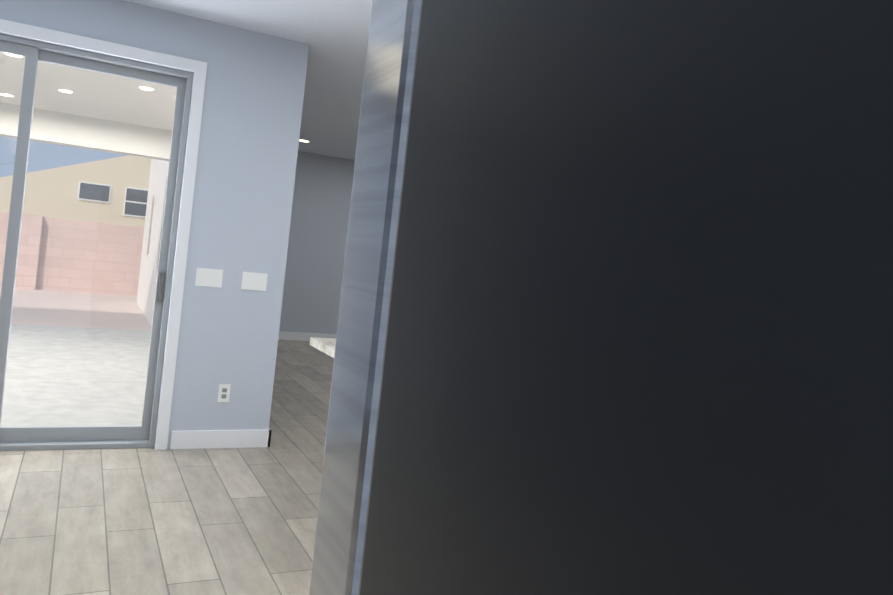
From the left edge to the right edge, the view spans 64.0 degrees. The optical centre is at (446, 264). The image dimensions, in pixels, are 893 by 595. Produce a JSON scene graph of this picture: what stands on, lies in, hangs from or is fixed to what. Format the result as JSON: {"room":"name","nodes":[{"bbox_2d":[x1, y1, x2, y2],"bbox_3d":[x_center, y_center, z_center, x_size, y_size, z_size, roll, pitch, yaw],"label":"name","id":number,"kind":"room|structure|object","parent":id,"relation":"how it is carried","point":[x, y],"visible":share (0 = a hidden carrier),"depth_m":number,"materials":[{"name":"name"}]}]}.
{"room":"kitchen","nodes":[
{"label":"kitchen","id":0,"kind":"room"},
{"bbox_2d":[0,340,333,594],"bbox_3d":[0.669,1.480,5.983,16.100,0.100,11.000,6,0,-27],"label":"floor","id":1,"kind":"structure","parent":0,"point":[153,521],"depth_m":3.52,"materials":[{"name":"tile"}]},
{"bbox_2d":[310,337,335,357],"bbox_3d":[0.437,0.210,3.724,2.010,2.396,0.990,6,0,-27],"label":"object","id":2,"kind":"object","parent":1,"relation":"on","point":[326,346],"depth_m":3.45,"materials":[{"name":"white stone"}]},
{"bbox_2d":[309,0,892,594],"bbox_3d":[0.434,0.534,0.371,0.910,1.775,0.893,6,0,-27],"label":"fridge","id":3,"kind":"object","parent":1,"relation":"on","point":[615,312],"visible":1,"depth_m":0.22,"materials":[{"name":"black metal"}]},
{"bbox_2d":[0,0,354,448],"bbox_3d":[0.797,0.066,5.966,16.050,2.740,11.000,6,0,-27],"label":"wall","id":4,"kind":"structure","parent":0,"point":[271,200],"depth_m":4.70,"materials":[{"name":"grey paint"}]},
{"bbox_2d":[0,34,192,450],"bbox_3d":[-2.556,-0.112,4.210,1.778,2.399,0.140,6,0,-27],"label":"sliding door","id":5,"kind":"structure","parent":4,"relation":"in","point":[23,437],"depth_m":4.40,"materials":[{"name":"clear glass"}]},
{"bbox_2d":[0,19,206,449],"bbox_3d":[-2.503,-0.142,4.112,1.920,2.470,0.020,6,0,-27],"label":"door frame","id":6,"kind":"structure","parent":4,"relation":"attached to","point":[198,68],"depth_m":4.49,"materials":[{"name":"white"}]},
{"bbox_2d":[195,268,222,287],"bbox_3d":[-1.534,0.085,4.620,0.165,0.117,0.008,6,0,-27],"label":"light switch","id":7,"kind":"object","parent":4,"relation":"attached to","point":[206,277],"depth_m":4.62,"materials":[{"name":"white plastic"}]},
{"bbox_2d":[217,384,230,401],"bbox_3d":[-1.463,0.847,4.699,0.072,0.117,0.008,6,0,-27],"label":"outlet","id":8,"kind":"object","parent":4,"relation":"attached to","point":[224,389],"depth_m":4.70,"materials":[{"name":"white plastic"}]},
{"bbox_2d":[170,332,336,448],"bbox_3d":[0.680,1.373,5.983,15.700,0.115,10.600,6,0,-27],"label":"baseboard","id":9,"kind":"structure","parent":4,"relation":"attached to","point":[195,439],"depth_m":4.72,"materials":[{"name":"white wood"}]},
{"bbox_2d":[241,272,267,290],"bbox_3d":[-1.277,0.112,4.751,0.165,0.117,0.008,6,0,-27],"label":"light switch","id":10,"kind":"object","parent":4,"relation":"attached to","point":[250,280],"depth_m":4.75,"materials":[{"name":"white plastic"}]},
{"bbox_2d":[125,0,371,159],"bbox_3d":[0.954,-1.205,5.973,16.100,0.380,11.000,6,0,-27],"label":"ceiling","id":11,"kind":"structure","parent":0,"point":[333,34],"depth_m":4.72,"materials":[{"name":"white paint"}]},
{"label":"outside","id":12,"kind":"structure","parent":0,"visible":0},
{"bbox_2d":[0,324,150,426],"bbox_3d":[-6.447,0.814,5.638,8.240,0.225,5.750,6,0,-27],"label":"patio slab","id":13,"kind":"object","parent":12,"point":[57,367],"depth_m":6.52,"materials":[{"name":"concrete"}]},
{"bbox_2d":[0,287,151,330],"bbox_3d":[-10.572,0.375,17.970,28.000,0.230,20.000,6,0,-27],"label":"ground","id":14,"kind":"structure","parent":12,"point":[26,310],"depth_m":11.81,"materials":[{"name":"concrete"}]},
{"bbox_2d":[0,212,143,295],"bbox_3d":[-8.680,-0.270,14.391,28.000,1.540,0.420,6,0,-27],"label":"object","id":15,"kind":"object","parent":14,"relation":"on","point":[135,260],"depth_m":14.88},
{"bbox_2d":[0,155,150,226],"bbox_3d":[-10.262,-2.620,20.736,15.500,5.830,6.040,6,0,-27],"label":"neighbouring house","id":16,"kind":"structure","parent":14,"relation":"on","point":[112,163],"depth_m":18.07,"materials":[{"name":"beige paint"}]},
{"bbox_2d":[137,159,168,325],"bbox_3d":[-4.308,-0.645,9.212,15.000,3.550,10.350,6,0,-27],"label":"wall","id":17,"kind":"structure","parent":12,"point":[154,245],"depth_m":12.24,"materials":[{"name":"paint"}]},
{"bbox_2d":[0,52,176,160],"bbox_3d":[-6.074,-1.884,5.458,8.240,0.510,5.370,6,0,-27],"label":"patio ceiling","id":18,"kind":"structure","parent":17,"relation":"attached to","point":[139,85],"depth_m":8.33,"materials":[{"name":"white"}]}
]}

